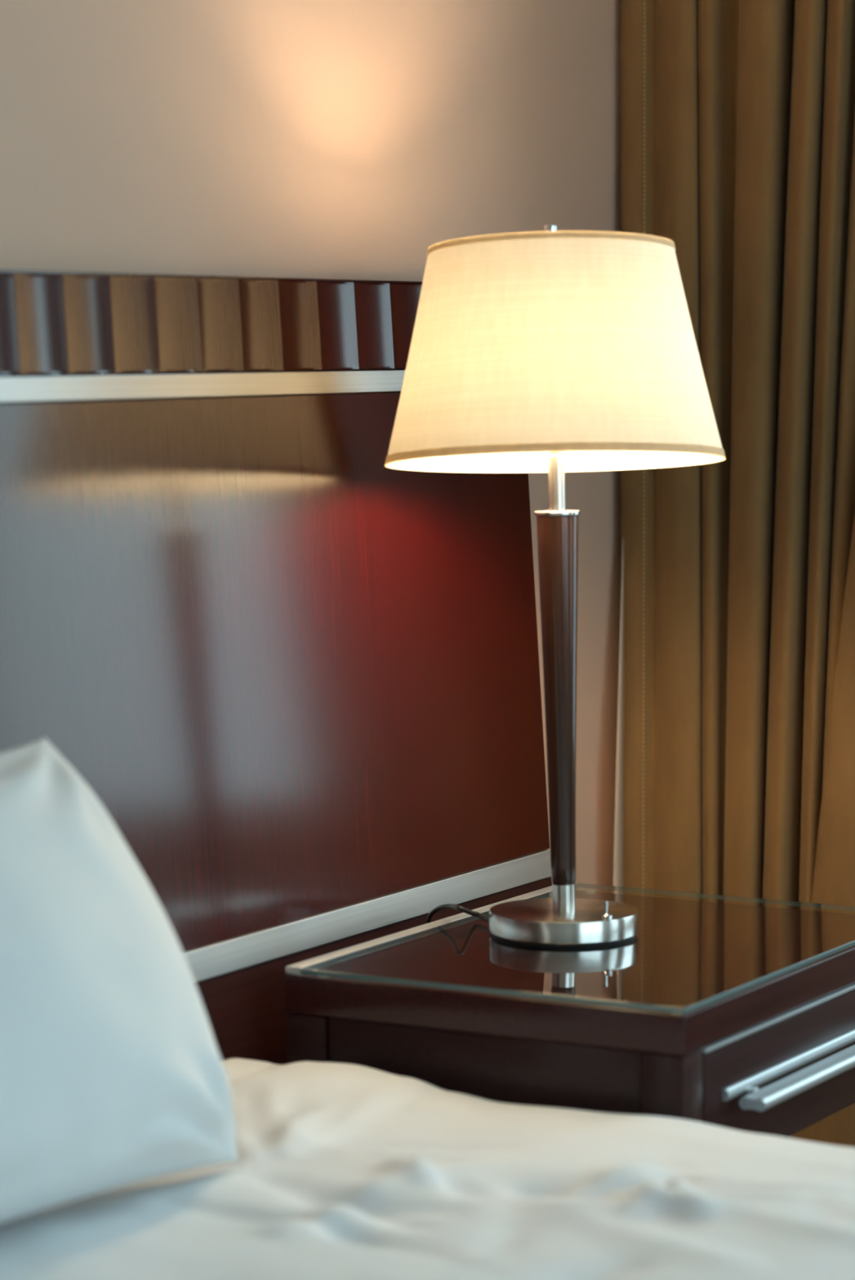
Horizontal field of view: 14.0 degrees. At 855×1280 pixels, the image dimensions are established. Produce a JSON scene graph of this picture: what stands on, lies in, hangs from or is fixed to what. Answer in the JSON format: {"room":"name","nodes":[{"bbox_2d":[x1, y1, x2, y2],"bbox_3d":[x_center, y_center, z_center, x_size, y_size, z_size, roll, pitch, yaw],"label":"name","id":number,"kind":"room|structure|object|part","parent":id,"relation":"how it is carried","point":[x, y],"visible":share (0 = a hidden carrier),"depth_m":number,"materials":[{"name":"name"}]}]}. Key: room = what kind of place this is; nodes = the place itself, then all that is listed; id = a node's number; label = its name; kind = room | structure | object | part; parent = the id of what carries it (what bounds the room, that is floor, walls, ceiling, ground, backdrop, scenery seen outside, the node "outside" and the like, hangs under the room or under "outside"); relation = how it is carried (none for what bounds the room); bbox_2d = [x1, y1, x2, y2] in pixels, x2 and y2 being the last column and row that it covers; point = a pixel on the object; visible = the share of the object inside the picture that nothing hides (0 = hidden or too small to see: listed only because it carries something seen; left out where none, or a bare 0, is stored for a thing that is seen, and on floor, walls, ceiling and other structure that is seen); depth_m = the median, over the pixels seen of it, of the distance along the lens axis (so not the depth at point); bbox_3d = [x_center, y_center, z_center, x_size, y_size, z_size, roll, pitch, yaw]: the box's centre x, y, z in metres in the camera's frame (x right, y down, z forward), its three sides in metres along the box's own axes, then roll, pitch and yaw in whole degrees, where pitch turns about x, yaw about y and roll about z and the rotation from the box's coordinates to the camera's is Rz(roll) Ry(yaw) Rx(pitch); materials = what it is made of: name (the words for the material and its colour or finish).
{"room":"bedroom","nodes":[
{"label":"bedroom","id":0,"kind":"room"},
{"bbox_2d":[0,0,621,885],"bbox_3d":[-1.066,-0.314,2.152,0.120,2.650,5.360,3,6,29],"label":"wall","id":1,"kind":"structure","parent":0,"point":[296,139],"depth_m":3.75,"materials":[{"name":"beige paint"}]},
{"bbox_2d":[613,0,854,1147],"bbox_3d":[1.617,-0.420,3.599,3.151,2.569,0.111,3,6,29],"label":"curtain","id":2,"kind":"object","parent":1,"relation":"hanging from","point":[735,767],"visible":0.7,"depth_m":4.29,"materials":[{"name":"fabric"}]},
{"bbox_3d":[1.052,1.168,1.100,4.967,0.120,5.600,3,6,29],"label":"floor","id":3,"kind":"structure","parent":0,"visible":0},
{"bbox_2d":[0,269,551,1065],"bbox_3d":[-0.536,0.316,2.921,0.112,1.260,2.750,3,6,29],"label":"headboard","id":4,"kind":"object","parent":3,"relation":"on","point":[295,672],"visible":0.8,"depth_m":3.56,"materials":[{"name":"brown wood"}]},
{"bbox_3d":[-0.565,-0.203,2.892,0.024,0.023,2.750,-2,4,29],"label":"rail","id":5,"kind":"part","parent":4,"relation":"part of","materials":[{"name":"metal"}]},
{"bbox_3d":[-0.530,0.369,2.922,0.024,0.032,2.750,-2,4,29],"label":"rail","id":6,"kind":"part","parent":4,"relation":"part of","materials":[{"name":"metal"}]},
{"bbox_3d":[-0.514,0.665,2.939,0.022,0.560,2.750,-2,4,29],"label":"panel","id":7,"kind":"part","parent":4,"relation":"part of","materials":[{"name":"brown wood"}]},
{"bbox_2d":[284,883,854,1137],"bbox_3d":[0.217,0.598,3.660,0.481,0.570,0.620,3,6,29],"label":"nightstand","id":8,"kind":"object","parent":3,"relation":"on","point":[775,1056],"visible":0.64,"depth_m":3.40,"materials":[{"name":"brown wood"}]},
{"bbox_3d":[-0.112,0.635,3.518,0.044,0.522,0.044,3,6,29],"label":"leg","id":9,"kind":"part","parent":8,"relation":"part of","materials":[{"name":"brown wood"}]},
{"bbox_3d":[0.055,0.448,3.396,0.346,0.128,0.014,3,6,29],"label":"panel","id":10,"kind":"part","parent":8,"relation":"part of","materials":[{"name":"brown wood"}]},
{"bbox_2d":[299,883,854,1014],"bbox_3d":[0.209,0.318,3.640,0.424,0.008,0.624,3,6,29],"label":"glass","id":11,"kind":"object","parent":8,"relation":"on","point":[688,948],"visible":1,"depth_m":3.54,"materials":[{"name":"teal"}]},
{"bbox_2d":[384,224,725,947],"bbox_3d":[0.133,0.164,3.661,0.356,1.197,0.355,3,6,29],"label":"table lamp","id":12,"kind":"object","parent":11,"relation":"on","point":[551,351],"visible":0.96,"depth_m":3.52,"materials":[{"name":"beige fabric"}]},
{"bbox_3d":[0.039,0.521,3.701,0.183,0.478,0.169,3,6,29],"label":"power cord","id":13,"kind":"part","parent":12,"relation":"part of","materials":[{"name":"black plastic"}]},
{"bbox_3d":[0.129,-0.408,3.633,0.260,0.007,0.260,-1,-1,-10],"label":"trim","id":14,"kind":"part","parent":12,"relation":"part of","materials":[{"name":"beige fabric"}]},
{"bbox_3d":[0.131,-0.298,3.632,0.354,0.224,0.354,-1,-1,-10],"label":"lamp shade","id":15,"kind":"part","parent":12,"relation":"part of","materials":[{"name":"beige fabric"}]},
{"bbox_3d":[0.133,-0.190,3.631,0.356,0.010,0.356,-1,-1,-10],"label":"trim","id":16,"kind":"part","parent":12,"relation":"part of","materials":[{"name":"beige fabric"}]},
{"bbox_2d":[601,901,612,920],"bbox_3d":[0.187,0.281,3.605,0.015,0.018,0.015,3,6,29],"label":"switch","id":17,"kind":"object","parent":12,"relation":"attached to","point":[605,917],"depth_m":3.61,"materials":[{"name":"silver metal"}]},
{"bbox_3d":[0.233,0.651,3.327,0.044,0.522,0.044,3,6,29],"label":"leg","id":18,"kind":"part","parent":8,"relation":"part of","materials":[{"name":"brown wood"}]},
{"bbox_3d":[0.318,0.443,3.394,0.008,0.010,0.012,3,6,29],"label":"handle post","id":19,"kind":"part","parent":8,"relation":"part of","materials":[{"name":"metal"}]},
{"bbox_3d":[0.383,0.437,3.554,0.022,0.122,0.525,3,6,29],"label":"drawer","id":20,"kind":"part","parent":8,"relation":"part of","materials":[{"name":"brown wood"}]},
{"bbox_3d":[0.395,0.423,3.546,0.006,0.012,0.442,3,6,29],"label":"handle","id":21,"kind":"part","parent":8,"relation":"part of","materials":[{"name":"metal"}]},
{"bbox_3d":[0.254,0.791,2.285,1.900,0.425,1.645,3,6,29],"label":"bed","id":22,"kind":"object","parent":3,"relation":"on","visible":0},
{"bbox_2d":[0,1057,854,1279],"bbox_3d":[0.266,0.661,2.279,1.967,0.317,1.733,3,6,29],"label":"duvet","id":23,"kind":"object","parent":22,"relation":"on","point":[341,1171],"visible":0.9,"depth_m":2.91,"materials":[{"name":"white fabric"}]},
{"bbox_2d":[0,737,237,1222],"bbox_3d":[-0.412,0.294,2.729,0.220,0.368,0.744,3,6,34],"label":"pillow","id":24,"kind":"object","parent":23,"relation":"on","point":[113,1073],"visible":1,"depth_m":2.82,"materials":[{"name":"white fabric"}]}
]}

